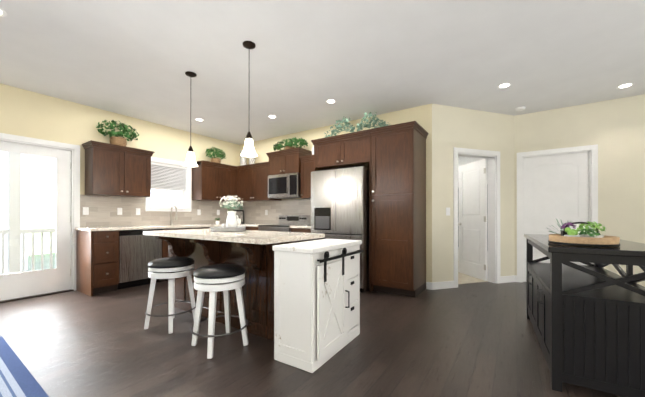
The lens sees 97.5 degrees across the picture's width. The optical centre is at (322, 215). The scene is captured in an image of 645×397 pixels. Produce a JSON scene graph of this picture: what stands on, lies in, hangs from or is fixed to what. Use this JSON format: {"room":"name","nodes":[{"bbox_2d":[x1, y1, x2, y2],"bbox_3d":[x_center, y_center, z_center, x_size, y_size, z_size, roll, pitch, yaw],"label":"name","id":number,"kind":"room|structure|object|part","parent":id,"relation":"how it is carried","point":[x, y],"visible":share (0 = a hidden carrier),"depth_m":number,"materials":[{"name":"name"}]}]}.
{"room":"kitchen","nodes":[
{"label":"kitchen","id":0,"kind":"room"},
{"bbox_2d":[0,83,238,199],"bbox_3d":[-3.934,-0.277,3.789,0.140,2.740,7.150,0,0,34],"label":"wall","id":1,"kind":"structure","parent":0,"point":[27,113],"depth_m":4.20,"materials":[{"name":"paint"}]},
{"bbox_2d":[0,141,70,300],"bbox_3d":[-3.897,0.068,3.773,0.109,2.020,0.857,0,0,34],"label":"door","id":2,"kind":"structure","parent":1,"relation":"in","point":[28,283],"depth_m":3.94,"materials":[{"name":"white paint"}]},
{"bbox_2d":[0,289,73,302],"bbox_3d":[-3.921,1.086,3.779,0.170,0.015,0.885,0,0,34],"label":"trim","id":3,"kind":"structure","parent":1,"relation":"attached to","point":[27,297],"depth_m":3.79,"materials":[{"name":"wood"}]},
{"bbox_2d":[0,133,79,289],"bbox_3d":[-3.925,0.033,3.785,0.158,2.120,1.025,0,0,34],"label":"door frame","id":4,"kind":"structure","parent":1,"relation":"attached to","point":[75,184],"depth_m":4.11,"materials":[{"name":"white paint"}]},
{"bbox_2d":[83,207,88,214],"bbox_3d":[-3.537,-0.063,4.226,0.005,0.115,0.070,0,0,34],"label":"electrical outlet plate","id":5,"kind":"object","parent":1,"relation":"attached to","point":[86,211],"depth_m":4.23,"materials":[{"name":"white paint"}]},
{"bbox_2d":[83,141,150,196],"bbox_3d":[-3.194,-0.680,4.453,0.332,0.750,0.780,0,0,34],"label":"upper cabinet","id":6,"kind":"object","parent":1,"relation":"attached to","point":[110,170],"depth_m":4.28,"materials":[{"name":"brown wood"}]},
{"bbox_2d":[96,120,138,145],"bbox_3d":[-3.206,-1.269,4.436,0.293,0.424,0.577,0,0,34],"label":"ivy plant","id":7,"kind":"object","parent":6,"relation":"on","point":[115,139],"visible":0.96,"depth_m":4.38,"materials":[{"name":"green plant"}]},
{"bbox_2d":[117,208,121,214],"bbox_3d":[-3.289,-0.062,4.589,0.005,0.115,0.070,0,0,34],"label":"electrical outlet plate","id":8,"kind":"object","parent":1,"relation":"attached to","point":[119,210],"depth_m":4.58,"materials":[{"name":"white paint"}]},
{"bbox_2d":[145,157,191,211],"bbox_3d":[-2.886,-0.548,5.284,0.185,0.960,0.840,0,0,34],"label":"window","id":9,"kind":"structure","parent":1,"relation":"in","point":[173,175],"depth_m":5.30,"materials":[{"name":"white paint"}]},
{"bbox_2d":[191,161,230,200],"bbox_3d":[-2.252,-0.676,5.831,0.332,0.750,0.739,0,0,34],"label":"upper cabinet","id":10,"kind":"object","parent":1,"relation":"attached to","point":[211,181],"depth_m":5.61,"materials":[{"name":"brown wood"}]},
{"bbox_2d":[206,147,225,162],"bbox_3d":[-2.216,-1.235,5.883,0.268,0.364,0.463,0,0,34],"label":"potted plant","id":11,"kind":"object","parent":10,"relation":"on","point":[215,151],"visible":0.94,"depth_m":5.82,"materials":[{"name":"plant"}]},
{"bbox_2d":[0,260,624,396],"bbox_3d":[1.095,1.129,3.002,9.330,0.084,11.529,0,0,34],"label":"floor","id":12,"kind":"structure","parent":0,"point":[479,339],"depth_m":2.26,"materials":[{"name":"brown wood"}]},
{"bbox_2d":[0,336,48,396],"bbox_3d":[-2.312,1.078,0.576,3.100,0.011,2.600,0,0,34],"label":"rug","id":13,"kind":"object","parent":12,"relation":"on","point":[17,379],"visible":0.89,"depth_m":1.86,"materials":[{"name":"blue fabric"}]},
{"bbox_2d":[75,229,122,296],"bbox_3d":[-3.265,0.657,4.105,0.603,0.875,0.332,0,0,34],"label":"base cabinet","id":14,"kind":"object","parent":12,"relation":"on","point":[97,254],"depth_m":3.94,"materials":[{"name":"brown wood"}]},
{"bbox_2d":[83,225,214,232],"bbox_3d":[-2.518,0.201,5.175,0.634,0.038,2.979,0,0,34],"label":"countertop","id":15,"kind":"structure","parent":14,"relation":"on","point":[90,228],"depth_m":4.51,"materials":[{"name":"beige stone"}]},
{"bbox_2d":[171,206,178,220],"bbox_3d":[-2.702,0.002,5.195,0.211,0.361,0.116,0,0,34],"label":"faucet","id":16,"kind":"object","parent":15,"relation":"on","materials":[{"name":"silver metal"}]},
{"bbox_2d":[215,210,243,223],"bbox_3d":[-1.967,0.033,6.054,0.343,0.299,0.782,0,0,34],"label":"picture frame","id":17,"kind":"object","parent":15,"relation":"on","point":[240,213],"visible":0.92,"depth_m":6.33,"materials":[{"name":"black metal"}]},
{"bbox_2d":[117,229,161,288],"bbox_3d":[-2.994,0.659,4.483,0.587,0.863,0.584,0,0,34],"label":"dishwasher","id":18,"kind":"object","parent":12,"relation":"on","point":[139,251],"visible":0.56,"depth_m":4.26,"materials":[{"name":"metal"}]},
{"bbox_2d":[144,257,195,333],"bbox_3d":[-1.493,0.755,2.803,0.460,0.666,0.460,0,0,34],"label":"stool","id":19,"kind":"object","parent":12,"relation":"on","point":[170,269],"visible":0.98,"depth_m":2.67,"materials":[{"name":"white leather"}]},
{"bbox_3d":[-1.493,0.506,2.804,0.413,0.168,0.413,0,0,34],"label":"seat","id":20,"kind":"part","parent":19,"relation":"part of","materials":[{"name":"black leather"}]},
{"bbox_2d":[158,229,182,281],"bbox_3d":[-2.584,0.659,5.102,0.602,0.875,0.891,0,0,34],"label":"base cabinet","id":21,"kind":"object","parent":12,"relation":"on","point":[165,246],"depth_m":4.62,"materials":[{"name":"brown wood"}]},
{"bbox_2d":[190,264,247,358],"bbox_3d":[-0.858,0.754,2.369,0.460,0.666,0.460,0,0,34],"label":"stool","id":22,"kind":"object","parent":12,"relation":"on","point":[213,280],"visible":1,"depth_m":2.25,"materials":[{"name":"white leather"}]},
{"bbox_3d":[-0.858,0.505,2.370,0.414,0.168,0.414,0,0,34],"label":"seat","id":23,"kind":"part","parent":22,"relation":"part of","materials":[{"name":"black leather"}]},
{"bbox_2d":[155,236,324,340],"bbox_3d":[-0.989,0.657,3.028,1.944,0.868,0.869,0,0,34],"label":"kitchen island","id":24,"kind":"object","parent":12,"relation":"on","point":[251,252],"depth_m":2.68,"materials":[{"name":"brown wood"}]},
{"bbox_2d":[143,228,324,243],"bbox_3d":[-1.008,0.201,3.019,1.960,0.040,0.860,0,0,34],"label":"island countertop","id":25,"kind":"structure","parent":24,"relation":"on","point":[247,236],"depth_m":2.64,"materials":[{"name":"beige stone"}]},
{"bbox_2d":[210,195,245,231],"bbox_3d":[-1.081,-0.027,3.250,0.392,0.414,0.437,0,0,34],"label":"vase","id":26,"kind":"object","parent":25,"relation":"on","point":[230,225],"visible":1,"depth_m":3.21,"materials":[{"name":"white ceramic"}]},
{"bbox_2d":[210,226,245,231],"bbox_3d":[-1.081,0.157,3.250,0.392,0.046,0.437,0,0,34],"label":"tray","id":27,"kind":"object","parent":25,"relation":"on","point":[221,228],"depth_m":3.10,"materials":[{"name":"white"}]},
{"bbox_2d":[237,225,257,229],"bbox_3d":[-1.342,0.661,5.762,0.743,0.875,0.678,0,0,34],"label":"base cabinet","id":28,"kind":"object","parent":12,"relation":"on","point":[248,227],"depth_m":5.45,"materials":[{"name":"brown wood"}]},
{"bbox_2d":[258,215,309,231],"bbox_3d":[-0.732,0.547,5.319,0.748,1.090,0.688,0,0,34],"label":"range","id":29,"kind":"object","parent":12,"relation":"on","point":[286,222],"visible":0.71,"depth_m":5.37,"materials":[{"name":"metal"}]},
{"bbox_2d":[291,229,312,232],"bbox_3d":[-0.170,0.659,5.008,0.516,0.875,0.602,0,0,34],"label":"base cabinet","id":30,"kind":"object","parent":12,"relation":"on","point":[292,230],"depth_m":4.77,"materials":[{"name":"brown wood"}]},
{"bbox_2d":[291,225,310,228],"bbox_3d":[-0.179,0.201,4.997,0.514,0.038,0.634,0,0,34],"label":"countertop","id":31,"kind":"structure","parent":30,"relation":"on","point":[296,226],"depth_m":4.79,"materials":[{"name":"beige stone"}]},
{"bbox_2d":[272,239,363,372],"bbox_3d":[0.011,0.659,2.344,0.445,0.860,0.810,0,0,34],"label":"base cabinet","id":32,"kind":"object","parent":12,"relation":"on","point":[316,304],"visible":1,"depth_m":2.07,"materials":[{"name":"white wood"}]},
{"bbox_3d":[0.165,0.629,2.242,0.076,0.745,0.720,0,0,34],"label":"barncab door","id":33,"kind":"part","parent":32,"relation":"part of","materials":[{"name":"white wood"}]},
{"bbox_2d":[311,166,368,292],"bbox_3d":[0.399,0.199,4.495,0.910,1.768,0.754,0,0,34],"label":"fridge","id":34,"kind":"object","parent":12,"relation":"on","point":[340,203],"visible":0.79,"depth_m":4.10,"materials":[{"name":"metal"}]},
{"bbox_2d":[367,121,426,296],"bbox_3d":[1.105,-0.061,4.123,0.625,2.310,0.628,0,0,34],"label":"tall cabinet","id":35,"kind":"object","parent":12,"relation":"on","point":[392,158],"depth_m":3.87,"materials":[{"name":"brown wood"}]},
{"bbox_2d":[524,234,644,396],"bbox_3d":[2.047,0.644,2.240,0.621,0.890,1.486,0,0,31],"label":"sideboard","id":36,"kind":"object","parent":12,"relation":"on","point":[588,321],"visible":0.98,"depth_m":1.70,"materials":[{"name":"black wood"}]},
{"bbox_2d":[547,219,619,246],"bbox_3d":[1.768,0.108,1.939,0.365,0.178,0.443,0,0,34],"label":"potted plant","id":37,"kind":"object","parent":36,"relation":"on","point":[568,235],"visible":1,"depth_m":1.85,"materials":[{"name":"green plant"}]},
{"bbox_2d":[0,0,644,144],"bbox_3d":[1.090,-1.689,3.002,9.330,0.080,11.510,0,0,34],"label":"ceiling","id":38,"kind":"structure","parent":0,"point":[298,66],"depth_m":2.96,"materials":[{"name":"paint"}]},
{"bbox_2d":[0,8,6,16],"bbox_3d":[-2.651,-1.649,2.268,0.162,0.004,0.162,0,0,7],"label":"recessed light","id":39,"kind":"object","parent":38,"relation":"in","point":[3,13],"depth_m":2.31,"materials":[{"name":"white paint"}]},
{"bbox_2d":[183,71,197,166],"bbox_3d":[-1.535,-1.111,3.297,0.160,1.072,0.160,0,0,34],"label":"pendant light","id":40,"kind":"object","parent":38,"relation":"hanging from","point":[190,161],"visible":1,"depth_m":3.27,"materials":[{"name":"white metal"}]},
{"bbox_2d":[241,41,256,156],"bbox_3d":[-0.709,-1.113,2.733,0.160,1.072,0.160,0,0,34],"label":"pendant light","id":41,"kind":"object","parent":38,"relation":"hanging from","point":[248,150],"visible":1,"depth_m":2.70,"materials":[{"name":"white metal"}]},
{"bbox_2d":[267,115,276,118],"bbox_3d":[-0.840,-1.642,4.725,0.162,0.004,0.162,0,0,25],"label":"recessed light","id":42,"kind":"object","parent":38,"relation":"in","point":[269,116],"depth_m":4.71,"materials":[{"name":"white paint"}]},
{"bbox_2d":[325,99,336,103],"bbox_3d":[0.121,-1.644,4.093,0.162,0.004,0.162,0,0,7],"label":"recessed light","id":43,"kind":"object","parent":38,"relation":"in","point":[330,101],"depth_m":4.09,"materials":[{"name":"white paint"}]},
{"bbox_2d":[497,83,511,88],"bbox_3d":[2.315,-1.645,3.599,0.162,0.004,0.162,0,0,7],"label":"recessed light","id":44,"kind":"object","parent":38,"relation":"in","point":[505,85],"depth_m":3.59,"materials":[{"name":"white paint"}]},
{"bbox_2d":[516,106,525,110],"bbox_3d":[3.039,-1.627,4.340,0.130,0.034,0.130,0,0,34],"label":"smoke detector","id":45,"kind":"object","parent":38,"relation":"attached to","point":[522,108],"visible":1,"depth_m":4.31,"materials":[{"name":"white paint"}]},
{"bbox_2d":[616,83,634,88],"bbox_3d":[3.855,-1.645,3.601,0.162,0.004,0.162,0,0,25],"label":"recessed light","id":46,"kind":"object","parent":38,"relation":"in","point":[628,84],"depth_m":3.59,"materials":[{"name":"white paint"}]},
{"bbox_2d":[239,104,431,281],"bbox_3d":[-0.124,-0.272,5.431,4.300,2.740,0.140,0,0,34],"label":"wall","id":47,"kind":"structure","parent":0,"point":[421,115],"depth_m":4.42,"materials":[{"name":"paint"}]},
{"bbox_2d":[239,162,282,200],"bbox_3d":[-1.356,-0.676,5.985,1.013,0.750,0.332,0,0,34],"label":"upper cabinet","id":48,"kind":"object","parent":47,"relation":"attached to","point":[253,179],"depth_m":5.81,"materials":[{"name":"brown wood"}]},
{"bbox_2d":[240,150,254,165],"bbox_3d":[-1.627,-1.232,6.146,0.415,0.360,0.140,0,0,34],"label":"decorative sign","id":49,"kind":"object","parent":48,"relation":"on","point":[243,160],"visible":0.38,"depth_m":6.16,"materials":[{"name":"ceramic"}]},
{"bbox_2d":[267,149,310,176],"bbox_3d":[-0.635,-0.992,5.466,0.756,0.440,0.377,0,0,34],"label":"upper cabinet","id":50,"kind":"object","parent":47,"relation":"attached to","point":[286,161],"depth_m":5.28,"materials":[{"name":"brown wood"}]},
{"bbox_2d":[268,172,300,198],"bbox_3d":[-0.659,-0.551,5.429,0.748,0.433,0.448,0,0,34],"label":"microwave","id":51,"kind":"object","parent":50,"relation":"attached to","point":[284,186],"visible":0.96,"depth_m":5.26,"materials":[{"name":"metal"}]},
{"bbox_2d":[273,137,307,150],"bbox_3d":[-0.627,-1.350,5.465,0.839,0.272,0.333,0,0,34],"label":"potted plant","id":52,"kind":"object","parent":50,"relation":"on","point":[289,145],"visible":0.9,"depth_m":5.39,"materials":[{"name":"plant"}]},
{"bbox_2d":[299,153,322,200],"bbox_3d":[-0.095,-0.678,5.124,0.514,0.750,0.332,0,0,34],"label":"upper cabinet","id":53,"kind":"object","parent":47,"relation":"attached to","point":[306,164],"depth_m":5.06,"materials":[{"name":"brown wood"}]},
{"bbox_2d":[315,130,366,169],"bbox_3d":[0.451,-0.990,4.573,0.960,0.450,0.627,0,0,34],"label":"upper cabinet","id":54,"kind":"object","parent":47,"relation":"attached to","point":[347,150],"depth_m":4.32,"materials":[{"name":"brown wood"}]},
{"bbox_2d":[318,112,389,138],"bbox_3d":[0.491,-1.417,4.524,1.454,0.401,0.335,0,0,34],"label":"eucalyptus plant","id":55,"kind":"object","parent":54,"relation":"on","point":[360,126],"visible":0.75,"depth_m":4.49,"materials":[{"name":"green plant"}]},
{"bbox_2d":[458,156,487,264],"bbox_3d":[2.363,-0.270,6.111,3.840,2.740,2.960,0,0,-18],"label":"wall","id":56,"kind":"structure","parent":0,"point":[463,160],"depth_m":6.70,"materials":[{"name":"beige paint"}]},
{"bbox_2d":[432,104,514,281],"bbox_3d":[2.369,-0.275,4.482,1.640,2.740,0.140,0,0,-18],"label":"wall","id":57,"kind":"structure","parent":0,"point":[457,127],"depth_m":4.32,"materials":[{"name":"paint"}]},
{"bbox_2d":[430,281,453,289],"bbox_3d":[1.789,1.042,4.213,0.270,0.105,0.327,0,0,34],"label":"baseboard","id":58,"kind":"structure","parent":57,"relation":"attached to","point":[450,284],"depth_m":4.19,"materials":[{"name":"white paint"}]},
{"bbox_2d":[446,207,449,215],"bbox_3d":[1.886,-0.056,4.245,0.075,0.120,0.011,0,0,-17],"label":"light switch","id":59,"kind":"object","parent":57,"relation":"attached to","point":[447,209],"depth_m":4.24,"materials":[{"name":"white paint"}]},
{"bbox_2d":[458,159,486,280],"bbox_3d":[2.652,0.075,5.044,0.536,2.020,0.601,0,0,34],"label":"door","id":60,"kind":"structure","parent":57,"relation":"in","point":[472,209],"depth_m":4.97,"materials":[{"name":"white paint"}]},
{"bbox_2d":[453,147,500,287],"bbox_3d":[2.398,0.035,4.490,0.920,2.120,0.176,0,0,-18],"label":"door frame","id":61,"kind":"structure","parent":57,"relation":"attached to","point":[494,255],"depth_m":4.54,"materials":[{"name":"white paint"}]},
{"bbox_2d":[501,275,516,282],"bbox_3d":[3.023,1.043,4.603,0.231,0.105,0.271,0,0,34],"label":"baseboard","id":62,"kind":"structure","parent":57,"relation":"attached to","point":[504,279],"depth_m":4.60,"materials":[{"name":"white paint"}]},
{"bbox_2d":[514,94,644,286],"bbox_3d":[4.816,-0.277,3.631,3.890,2.740,0.140,0,0,34],"label":"wall","id":63,"kind":"structure","parent":0,"point":[614,129],"depth_m":4.04,"materials":[{"name":"paint"}]},
{"bbox_2d":[523,152,588,281],"bbox_3d":[3.623,0.073,4.418,0.790,2.020,0.035,0,0,34],"label":"door","id":64,"kind":"structure","parent":63,"relation":"in","point":[555,187],"depth_m":4.41,"materials":[{"name":"white paint"}]},
{"bbox_2d":[517,144,597,282],"bbox_3d":[3.630,0.035,4.429,0.970,2.120,0.158,0,0,34],"label":"door frame","id":65,"kind":"structure","parent":63,"relation":"attached to","point":[592,150],"depth_m":4.40,"materials":[{"name":"white paint"}]},
{"label":"outside","id":66,"kind":"structure","parent":0,"visible":0},
{"bbox_2d":[0,253,55,273],"bbox_3d":[-8.993,1.655,8.044,8.700,0.100,21.000,0,0,34],"label":"ground","id":67,"kind":"structure","parent":66,"point":[46,259],"depth_m":9.62,"materials":[{"name":"green plant"}]},
{"bbox_2d":[0,151,55,273],"bbox_3d":[-6.184,-1.149,6.437,6.560,5.500,9.500,0,0,34],"label":"porch","id":68,"kind":"object","parent":67,"relation":"on","point":[9,167],"depth_m":5.22,"materials":[{"name":"white"}]},
{"bbox_2d":[28,156,181,254],"bbox_3d":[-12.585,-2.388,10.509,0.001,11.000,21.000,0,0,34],"label":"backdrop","id":69,"kind":"structure","parent":66,"point":[33,171],"depth_m":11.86,"materials":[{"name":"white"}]}
]}

